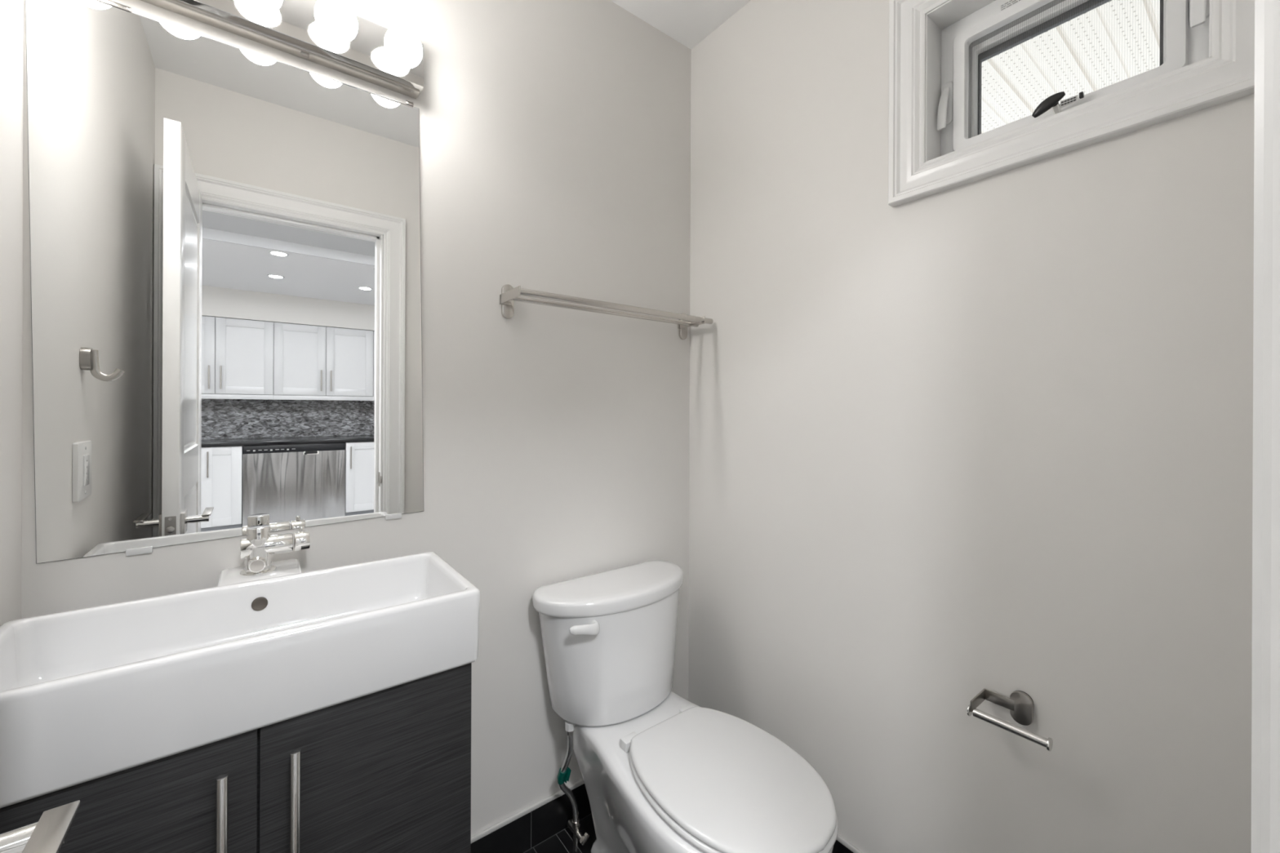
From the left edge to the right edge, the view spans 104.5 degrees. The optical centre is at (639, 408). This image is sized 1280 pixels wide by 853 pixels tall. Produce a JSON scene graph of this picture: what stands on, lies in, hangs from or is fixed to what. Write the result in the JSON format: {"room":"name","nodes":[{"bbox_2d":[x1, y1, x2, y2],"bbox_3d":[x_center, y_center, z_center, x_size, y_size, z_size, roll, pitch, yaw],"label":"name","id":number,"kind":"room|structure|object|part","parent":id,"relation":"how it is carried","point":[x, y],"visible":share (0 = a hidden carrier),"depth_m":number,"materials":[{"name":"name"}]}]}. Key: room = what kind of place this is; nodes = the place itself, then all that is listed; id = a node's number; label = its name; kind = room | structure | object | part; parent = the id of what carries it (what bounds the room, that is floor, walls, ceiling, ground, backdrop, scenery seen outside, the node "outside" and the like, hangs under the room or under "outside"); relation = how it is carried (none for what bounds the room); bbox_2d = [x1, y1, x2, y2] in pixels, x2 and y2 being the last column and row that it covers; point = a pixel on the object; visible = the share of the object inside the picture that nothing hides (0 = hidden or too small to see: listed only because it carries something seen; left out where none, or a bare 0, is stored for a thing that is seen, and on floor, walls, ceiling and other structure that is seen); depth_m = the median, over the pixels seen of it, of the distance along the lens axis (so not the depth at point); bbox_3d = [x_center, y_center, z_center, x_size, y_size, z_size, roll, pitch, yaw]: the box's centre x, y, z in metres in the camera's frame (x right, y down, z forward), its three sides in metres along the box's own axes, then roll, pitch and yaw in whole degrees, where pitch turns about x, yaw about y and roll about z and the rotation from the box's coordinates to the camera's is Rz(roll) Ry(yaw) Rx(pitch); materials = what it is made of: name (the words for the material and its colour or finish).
{"room":"bathroom","nodes":[
{"label":"bathroom","id":0,"kind":"room"},
{"bbox_2d":[0,0,23,626],"bbox_3d":[-0.632,-0.064,0.221,0.120,2.560,1.391,0,0,-38],"label":"wall","id":1,"kind":"structure","parent":0,"point":[11,11],"depth_m":0.77,"materials":[{"name":"white paint"}]},
{"bbox_2d":[21,0,691,836],"bbox_3d":[-0.447,-0.063,1.315,1.747,2.560,0.120,0,0,-38],"label":"wall","id":2,"kind":"structure","parent":0,"point":[555,135],"depth_m":1.35,"materials":[{"name":"white paint"}]},
{"bbox_2d":[25,0,423,564],"bbox_3d":[-0.759,-0.229,0.996,0.618,0.982,0.005,0,0,-38],"label":"wall mirror","id":3,"kind":"object","parent":2,"relation":"attached to","point":[225,251],"visible":0.99,"depth_m":0.95,"materials":[{"name":"grey mirror"}]},
{"bbox_2d":[140,0,423,98],"bbox_3d":[-0.725,-0.781,0.941,0.600,0.104,0.130,0,0,-38],"label":"vanity light","id":4,"kind":"object","parent":2,"relation":"attached to","point":[328,33],"visible":1,"depth_m":1.00,"materials":[{"name":"silver metal"}]},
{"bbox_3d":[-0.707,-0.780,0.919,0.075,0.075,0.075,0,0,-38],"label":"globe bulb","id":5,"kind":"part","parent":4,"relation":"part of","materials":[{"name":"white glass"}]},
{"bbox_3d":[-0.609,-0.780,0.995,0.075,0.075,0.075,0,0,-38],"label":"globe bulb","id":6,"kind":"part","parent":4,"relation":"part of","materials":[{"name":"white glass"}]},
{"bbox_3d":[-0.510,-0.779,1.070,0.075,0.075,0.075,0,0,-38],"label":"globe bulb","id":7,"kind":"part","parent":4,"relation":"part of","materials":[{"name":"white glass"}]},
{"bbox_2d":[471,778,591,852],"bbox_3d":[-0.424,1.141,1.255,1.478,0.112,0.009,0,0,-38],"label":"baseboard","id":8,"kind":"structure","parent":2,"relation":"attached to","point":[525,829],"depth_m":1.35,"materials":[{"name":"black stone"}]},
{"bbox_2d":[499,284,713,339],"bbox_3d":[-0.066,-0.281,1.450,0.666,0.090,0.127,0,0,-38],"label":"towel rack","id":9,"kind":"object","parent":2,"relation":"attached to","point":[509,295],"visible":1,"depth_m":1.35,"materials":[{"name":"silver metal"}]},
{"bbox_3d":[-0.349,-0.282,1.308,0.032,0.090,0.008,0,0,-38],"label":"plate","id":10,"kind":"part","parent":9,"relation":"part of","materials":[{"name":"silver metal"}]},
{"bbox_3d":[-0.318,-0.285,1.256,0.028,0.025,0.126,0,0,-38],"label":"arm","id":11,"kind":"part","parent":9,"relation":"part of","materials":[{"name":"silver metal"}]},
{"bbox_3d":[0.147,-0.280,1.688,0.032,0.090,0.008,0,0,-38],"label":"plate","id":12,"kind":"part","parent":9,"relation":"part of","materials":[{"name":"silver metal"}]},
{"bbox_3d":[0.177,-0.282,1.636,0.028,0.025,0.126,0,0,-38],"label":"arm","id":13,"kind":"part","parent":9,"relation":"part of","materials":[{"name":"silver metal"}]},
{"bbox_2d":[523,813,596,852],"bbox_3d":[-0.035,1.209,0.756,1.487,0.020,1.276,0,0,-38],"label":"floor","id":14,"kind":"structure","parent":0,"point":[562,842],"depth_m":1.37,"materials":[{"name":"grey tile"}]},
{"bbox_2d":[0,662,471,852],"bbox_3d":[-0.630,0.816,0.819,0.584,0.760,0.428,0,0,-38],"label":"vanity cabinet","id":15,"kind":"object","parent":14,"relation":"on","point":[387,771],"visible":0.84,"depth_m":0.72,"materials":[{"name":"black wood"}]},
{"bbox_3d":[-0.647,0.757,0.600,0.290,0.641,0.020,0,0,-38],"label":"door","id":16,"kind":"part","parent":15,"relation":"part of","materials":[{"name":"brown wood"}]},
{"bbox_3d":[-0.541,0.633,0.642,0.012,0.328,0.040,0,0,-38],"label":"bar handle","id":17,"kind":"part","parent":15,"relation":"part of","materials":[{"name":"silver metal"}]},
{"bbox_2d":[0,551,479,808],"bbox_3d":[-0.636,0.373,0.836,0.602,0.124,0.409,0,0,-38],"label":"washbasin","id":18,"kind":"object","parent":15,"relation":"in","point":[89,694],"visible":0.99,"depth_m":0.72,"materials":[{"name":"white ceramic"}]},
{"bbox_2d":[240,524,310,576],"bbox_3d":[-0.703,0.268,0.958,0.108,0.086,0.060,0,0,-38],"label":"faucet","id":19,"kind":"object","parent":18,"relation":"on","point":[257,548],"visible":1,"depth_m":0.94,"materials":[{"name":"silver metal"}]},
{"bbox_3d":[-0.714,0.290,0.924,0.027,0.028,0.018,0,0,-38],"label":"spout","id":20,"kind":"part","parent":19,"relation":"part of","materials":[{"name":"silver metal"}]},
{"bbox_3d":[-0.672,0.263,0.985,0.026,0.037,0.037,0,0,-38],"label":"handle","id":21,"kind":"part","parent":19,"relation":"part of","materials":[{"name":"silver metal"}]},
{"bbox_3d":[-0.480,0.633,0.689,0.012,0.328,0.040,0,0,-38],"label":"bar handle","id":22,"kind":"part","parent":15,"relation":"part of","materials":[{"name":"silver metal"}]},
{"bbox_3d":[-0.415,0.758,0.778,0.291,0.641,0.020,0,0,-38],"label":"door","id":23,"kind":"part","parent":15,"relation":"part of","materials":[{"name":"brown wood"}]},
{"bbox_2d":[532,560,838,852],"bbox_3d":[0.104,0.841,1.179,0.476,0.717,0.740,0,0,-38],"label":"toilet","id":24,"kind":"object","parent":14,"relation":"on","point":[662,771],"visible":1,"depth_m":1.19,"materials":[{"name":"white ceramic"}]},
{"bbox_2d":[556,720,589,846],"bbox_3d":[-0.187,1.004,1.337,0.079,0.387,0.114,0,0,26],"label":"supply hose","id":25,"kind":"object","parent":24,"relation":"attached to","point":[563,775],"visible":1,"depth_m":1.33,"materials":[{"name":"silver metal"}]},
{"bbox_3d":[-0.150,1.168,1.346,0.026,0.026,0.012,0,0,-38],"label":"valve handle","id":26,"kind":"part","parent":25,"relation":"part of","materials":[{"name":"silver metal"}]},
{"bbox_3d":[-0.133,0.545,1.223,0.092,0.037,0.043,0,0,-38],"label":"flush lever","id":27,"kind":"part","parent":24,"relation":"part of","materials":[{"name":"white plastic"}]},
{"bbox_3d":[-0.056,0.503,1.388,0.476,0.043,0.212,0,0,-38],"label":"tank lid","id":28,"kind":"part","parent":24,"relation":"part of","materials":[{"name":"white ceramic"}]},
{"bbox_3d":[-0.054,0.667,1.385,0.444,0.286,0.209,0,0,-38],"label":"tank","id":29,"kind":"part","parent":24,"relation":"part of","materials":[{"name":"white ceramic"}]},
{"bbox_3d":[0.108,1.005,1.172,0.380,0.388,0.705,0,0,-38],"label":"bowl","id":30,"kind":"part","parent":24,"relation":"part of","materials":[{"name":"white ceramic"}]},
{"bbox_3d":[0.195,0.803,1.066,0.354,0.015,0.451,0,0,-38],"label":"seat","id":31,"kind":"part","parent":24,"relation":"part of","materials":[{"name":"white plastic"}]},
{"bbox_3d":[0.195,0.785,1.066,0.348,0.018,0.445,0,0,-38],"label":"seat lid","id":32,"kind":"part","parent":24,"relation":"part of","materials":[{"name":"white plastic"}]},
{"bbox_2d":[609,0,750,49],"bbox_3d":[-0.024,-1.291,0.756,1.487,0.100,1.276,0,0,-38],"label":"ceiling","id":33,"kind":"structure","parent":0,"point":[688,22],"depth_m":1.56,"materials":[{"name":"white paint"}]},
{"bbox_2d":[688,0,1254,852],"bbox_3d":[0.650,-0.058,1.205,0.140,2.560,1.391,0,0,-38],"label":"wall","id":34,"kind":"structure","parent":0,"point":[994,433],"depth_m":1.03,"materials":[{"name":"white paint"}]},
{"bbox_2d":[832,834,862,852],"bbox_3d":[0.551,1.145,1.206,0.009,0.112,1.257,0,0,-38],"label":"baseboard","id":35,"kind":"structure","parent":34,"relation":"attached to","point":[841,845],"depth_m":1.25,"materials":[{"name":"black stone"}]},
{"bbox_2d":[967,688,1053,751],"bbox_3d":[0.708,0.579,0.939,0.088,0.061,0.126,0,0,-38],"label":"toilet paper holder","id":36,"kind":"object","parent":34,"relation":"attached to","point":[1020,704],"visible":1,"depth_m":0.95,"materials":[{"name":"silver metal"}]},
{"bbox_3d":[0.686,0.579,0.965,0.074,0.021,0.052,0,0,-38],"label":"arm","id":37,"kind":"part","parent":36,"relation":"part of","materials":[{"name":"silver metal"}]},
{"bbox_3d":[0.737,0.580,0.959,0.007,0.061,0.036,0,0,-38],"label":"plate","id":38,"kind":"part","parent":36,"relation":"part of","materials":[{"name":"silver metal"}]},
{"bbox_2d":[924,0,1212,162],"bbox_3d":[0.815,-0.711,0.977,0.131,0.337,0.425,0,0,-38],"label":"window","id":39,"kind":"structure","parent":34,"relation":"in","point":[961,35],"depth_m":1.07,"materials":[{"name":"white paint"}]},
{"bbox_3d":[0.687,-0.678,1.121,0.032,0.101,0.018,0,0,-38],"label":"latch lever","id":40,"kind":"part","parent":39,"relation":"part of","materials":[{"name":"white plastic"}]},
{"bbox_2d":[1000,0,1020,10],"bbox_3d":[0.830,-0.849,0.969,0.001,0.011,0.211,0,0,-38],"label":"sticker label","id":41,"kind":"object","parent":39,"relation":"on","point":[1006,5],"depth_m":1.04,"materials":[{"name":"grey paper"}]},
{"bbox_3d":[0.803,-0.575,0.955,0.034,0.023,0.012,0,0,-38],"label":"crank stem","id":42,"kind":"part","parent":39,"relation":"part of","materials":[{"name":"silver metal"}]},
{"bbox_3d":[0.853,-0.703,1.006,0.030,0.241,0.325,0,0,-38],"label":"sash","id":43,"kind":"part","parent":39,"relation":"part of","materials":[{"name":"white plastic"}]},
{"bbox_2d":[1061,96,1075,105],"bbox_3d":[0.814,-0.584,0.942,0.001,0.007,0.021,0,0,-38],"label":"print","id":44,"kind":"object","parent":39,"relation":"attached to","point":[1070,100],"depth_m":0.94,"materials":[{"name":"grey"}]},
{"bbox_3d":[0.921,-0.677,0.817,0.032,0.101,0.018,0,0,-38],"label":"latch lever","id":45,"kind":"part","parent":39,"relation":"part of","materials":[{"name":"white plastic"}]},
{"bbox_2d":[888,0,1254,207],"bbox_3d":[0.758,-0.711,0.934,0.024,0.478,0.566,0,0,-38],"label":"trim","id":46,"kind":"structure","parent":34,"relation":"attached to","point":[1228,75],"depth_m":0.93,"materials":[{"name":"white paint"}]},
{"bbox_3d":[0.394,-0.060,0.204,1.487,2.560,0.115,0,0,-38],"label":"wall","id":47,"kind":"structure","parent":0,"visible":0},
{"bbox_2d":[0,800,79,852],"bbox_3d":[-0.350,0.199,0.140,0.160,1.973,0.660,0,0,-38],"label":"door handle","id":48,"kind":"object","parent":47,"relation":"in","point":[52,830],"depth_m":0.37,"materials":[{"name":"silver metal"}]},
{"bbox_2d":[1251,0,1279,852],"bbox_3d":[0.093,0.161,0.068,0.842,2.076,0.034,0,0,-38],"label":"trim","id":49,"kind":"structure","parent":47,"relation":"attached to","point":[1265,687],"depth_m":0.32,"materials":[{"name":"white paint"}]},
{"label":"outside","id":50,"kind":"structure","parent":0,"visible":0},
{"bbox_2d":[981,0,1159,133],"bbox_3d":[1.570,-1.169,1.450,1.610,0.050,2.934,0,0,-38],"label":"soffit","id":51,"kind":"structure","parent":50,"point":[1115,41],"depth_m":1.64,"materials":[{"name":"plastic"}]}
]}

